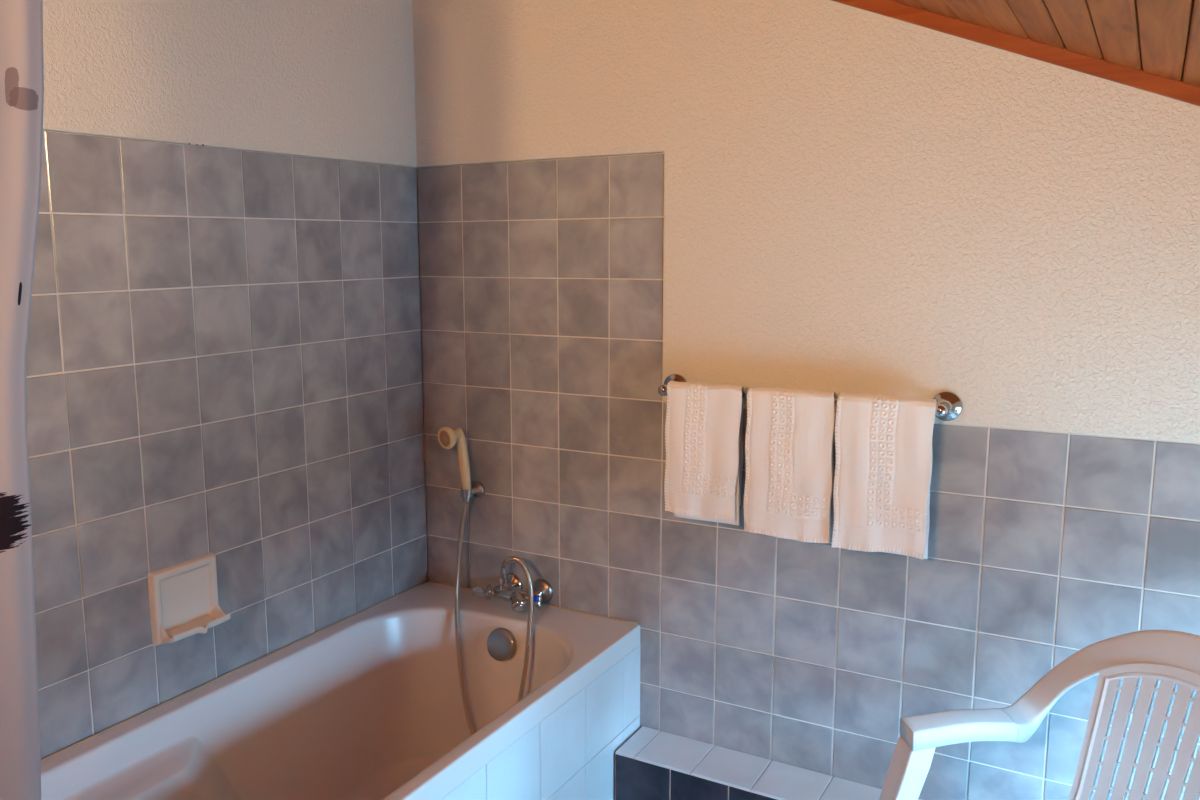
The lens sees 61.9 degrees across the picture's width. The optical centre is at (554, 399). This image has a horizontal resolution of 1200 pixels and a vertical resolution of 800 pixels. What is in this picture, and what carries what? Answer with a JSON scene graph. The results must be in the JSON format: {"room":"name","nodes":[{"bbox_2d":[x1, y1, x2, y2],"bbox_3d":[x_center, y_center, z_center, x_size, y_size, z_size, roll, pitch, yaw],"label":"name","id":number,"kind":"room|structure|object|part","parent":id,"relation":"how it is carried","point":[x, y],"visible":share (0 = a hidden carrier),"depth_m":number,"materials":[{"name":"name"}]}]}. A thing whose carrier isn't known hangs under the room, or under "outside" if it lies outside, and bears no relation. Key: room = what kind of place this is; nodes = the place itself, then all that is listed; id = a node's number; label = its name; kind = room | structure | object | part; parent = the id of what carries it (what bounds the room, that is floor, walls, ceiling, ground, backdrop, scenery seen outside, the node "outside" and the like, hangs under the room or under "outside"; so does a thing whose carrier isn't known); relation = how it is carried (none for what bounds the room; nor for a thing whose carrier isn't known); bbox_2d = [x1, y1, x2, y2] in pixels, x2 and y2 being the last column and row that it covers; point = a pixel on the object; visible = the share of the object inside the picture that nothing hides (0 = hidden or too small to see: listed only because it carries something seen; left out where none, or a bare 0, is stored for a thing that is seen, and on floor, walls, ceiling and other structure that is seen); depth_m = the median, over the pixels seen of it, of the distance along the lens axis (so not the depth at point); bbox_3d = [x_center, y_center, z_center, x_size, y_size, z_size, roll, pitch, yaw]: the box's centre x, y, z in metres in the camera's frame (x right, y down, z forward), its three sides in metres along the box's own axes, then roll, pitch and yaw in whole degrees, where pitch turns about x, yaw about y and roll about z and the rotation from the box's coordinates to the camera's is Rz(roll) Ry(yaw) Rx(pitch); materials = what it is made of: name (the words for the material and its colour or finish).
{"room":"bathroom","nodes":[
{"label":"bathroom","id":0,"kind":"room"},
{"bbox_2d":[27,0,426,759],"bbox_3d":[-1.313,0.067,1.475,0.157,2.736,3.412,5,10,30],"label":"wall","id":1,"kind":"structure","parent":0,"point":[224,359],"depth_m":2.24,"materials":[{"name":"grey tile"}]},
{"bbox_2d":[147,552,230,645],"bbox_3d":[-0.794,0.441,2.197,0.070,0.163,0.174,5,10,30],"label":"soap dish","id":2,"kind":"object","parent":1,"relation":"attached to","point":[183,596],"visible":1,"depth_m":2.20,"materials":[{"name":"beige ceramic"}]},
{"bbox_2d":[159,601,230,644],"bbox_3d":[-0.791,0.488,2.203,0.064,0.069,0.154,5,10,30],"label":"tray","id":3,"kind":"object","parent":2,"relation":"on","point":[178,620],"depth_m":2.20,"materials":[{"name":"beige ceramic"}]},
{"bbox_2d":[412,0,1199,799],"bbox_3d":[0.695,-0.079,2.329,2.720,2.736,0.166,5,10,30],"label":"wall","id":4,"kind":"structure","parent":0,"point":[616,198],"depth_m":2.29,"materials":[{"name":"beige paint"}]},
{"bbox_2d":[461,481,483,497],"bbox_3d":[-0.234,0.258,2.813,0.046,0.046,0.065,5,10,30],"label":"holder","id":5,"kind":"object","parent":4,"relation":"attached to","point":[477,489],"visible":0.98,"depth_m":2.82,"materials":[{"name":"silver metal"}]},
{"bbox_3d":[-0.228,0.256,2.826,0.046,0.046,0.032,6,11,36],"label":"wall plate","id":6,"kind":"part","parent":5,"relation":"part of","materials":[{"name":"silver metal"}]},
{"bbox_2d":[438,427,533,735],"bbox_3d":[-0.184,0.520,2.680,0.186,0.867,0.394,-7,11,-36],"label":"shower","id":7,"kind":"object","parent":5,"relation":"hanging from","point":[448,437],"visible":0.81,"depth_m":2.72,"materials":[{"name":"silver plastic"}]},
{"bbox_3d":[-0.302,0.106,2.737,0.044,0.044,0.009,8,12,43],"label":"spray plate","id":8,"kind":"part","parent":7,"relation":"part of","materials":[{"name":"beige plastic"}]},
{"bbox_2d":[472,567,552,611],"bbox_3d":[-0.118,0.512,2.739,0.214,0.113,0.137,5,10,30],"label":"mixer","id":9,"kind":"object","parent":4,"relation":"attached to","point":[509,589],"visible":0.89,"depth_m":2.74,"materials":[{"name":"silver metal"}]},
{"bbox_3d":[-0.210,0.530,2.758,0.038,0.031,0.034,5,10,30],"label":"acrylic knob","id":10,"kind":"part","parent":9,"relation":"part of","materials":[{"name":"white"}]},
{"bbox_3d":[-0.175,0.534,2.761,0.037,0.041,0.044,-1,9,-4],"label":"handle","id":11,"kind":"part","parent":9,"relation":"part of","materials":[{"name":"silver metal"}]},
{"bbox_2d":[499,567,506,589],"bbox_3d":[-0.143,0.488,2.748,0.023,0.067,0.022,5,10,30],"label":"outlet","id":12,"kind":"object","parent":9,"relation":"attached to","point":[502,579],"depth_m":2.74,"materials":[{"name":"silver metal"}]},
{"bbox_3d":[-0.101,0.545,2.697,0.041,0.045,0.079,-2,9,-9],"label":"spout","id":13,"kind":"part","parent":9,"relation":"part of","materials":[{"name":"silver metal"}]},
{"bbox_3d":[-0.054,0.533,2.682,0.044,0.054,0.050,5,10,30],"label":"handle","id":14,"kind":"part","parent":9,"relation":"part of","materials":[{"name":"silver metal"}]},
{"bbox_2d":[658,374,962,420],"bbox_3d":[0.551,-0.005,2.279,0.699,0.065,0.086,5,10,30],"label":"towel rail","id":15,"kind":"object","parent":4,"relation":"attached to","point":[949,406],"visible":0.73,"depth_m":2.14,"materials":[{"name":"silver metal"}]},
{"bbox_2d":[664,380,744,525],"bbox_3d":[0.359,0.124,2.391,0.193,0.337,0.057,5,10,30],"label":"towel","id":16,"kind":"object","parent":15,"relation":"hanging from","point":[704,422],"visible":1,"depth_m":2.37,"materials":[{"name":"white fabric"}]},
{"bbox_2d":[743,386,835,543],"bbox_3d":[0.537,0.145,2.281,0.203,0.345,0.066,5,10,30],"label":"towel","id":17,"kind":"object","parent":15,"relation":"hanging from","point":[789,438],"visible":1,"depth_m":2.26,"materials":[{"name":"white fabric"}]},
{"bbox_2d":[831,392,936,559],"bbox_3d":[0.716,0.161,2.176,0.208,0.348,0.070,4,10,29],"label":"towel","id":18,"kind":"object","parent":15,"relation":"hanging from","point":[883,443],"visible":1,"depth_m":2.16,"materials":[{"name":"white fabric"}]},
{"bbox_2d":[832,0,1199,105],"bbox_3d":[0.642,-0.856,2.128,2.420,0.988,0.020,5,10,30],"label":"trim","id":19,"kind":"structure","parent":4,"relation":"attached to","point":[1177,90],"depth_m":1.96,"materials":[{"name":"red wood"}]},
{"bbox_2d":[888,0,1199,87],"bbox_3d":[-0.165,-0.705,0.747,2.757,1.204,3.562,5,10,30],"label":"ceiling","id":20,"kind":"structure","parent":0,"point":[1161,38],"depth_m":1.65,"materials":[{"name":"brown wood"}]},
{"bbox_3d":[-0.152,1.453,1.082,2.750,0.100,3.562,5,10,30],"label":"floor","id":21,"kind":"structure","parent":0,"visible":0},
{"bbox_2d":[40,580,639,799],"bbox_3d":[-0.514,0.956,2.117,0.705,0.569,1.720,5,10,30],"label":"bathtub","id":22,"kind":"object","parent":21,"relation":"on","point":[368,704],"visible":0.99,"depth_m":2.46,"materials":[{"name":"white ceramic"}]},
{"bbox_2d":[615,726,920,799],"bbox_3d":[0.927,1.080,2.185,1.708,0.282,0.159,5,10,30],"label":"wall ledge","id":23,"kind":"object","parent":21,"relation":"on","point":[653,764],"visible":0.95,"depth_m":2.45,"materials":[{"name":"grey tile"}]},
{"bbox_2d":[879,630,1199,799],"bbox_3d":[0.905,0.866,1.687,0.584,0.861,0.643,-5,10,-27],"label":"plastic chair","id":24,"kind":"object","parent":21,"relation":"on","point":[1172,657],"visible":1,"depth_m":1.81,"materials":[{"name":"white plastic"}]},
{"bbox_3d":[0.600,0.941,1.844,0.173,0.669,0.072,-1,9,-4],"label":"leg","id":25,"kind":"part","parent":24,"relation":"part of","materials":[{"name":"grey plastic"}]},
{"bbox_3d":[0.752,0.615,1.855,0.305,0.100,0.055,-5,10,-30],"label":"armrest","id":26,"kind":"part","parent":24,"relation":"part of","materials":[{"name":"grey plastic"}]},
{"bbox_3d":[1.057,0.663,1.736,0.170,0.360,0.322,-5,10,-27],"label":"backrest","id":27,"kind":"part","parent":24,"relation":"part of","materials":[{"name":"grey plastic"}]},
{"bbox_3d":[-0.976,-0.670,0.351,0.044,0.205,1.752,5,10,30],"label":"curtain rod","id":28,"kind":"object","parent":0,"visible":0},
{"bbox_2d":[0,0,43,799],"bbox_3d":[-0.696,0.301,0.932,0.073,1.951,0.612,5,10,30],"label":"shower curtain","id":29,"kind":"object","parent":28,"relation":"hanging from","point":[21,21],"visible":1,"depth_m":1.10,"materials":[{"name":"white fabric"}]}
]}

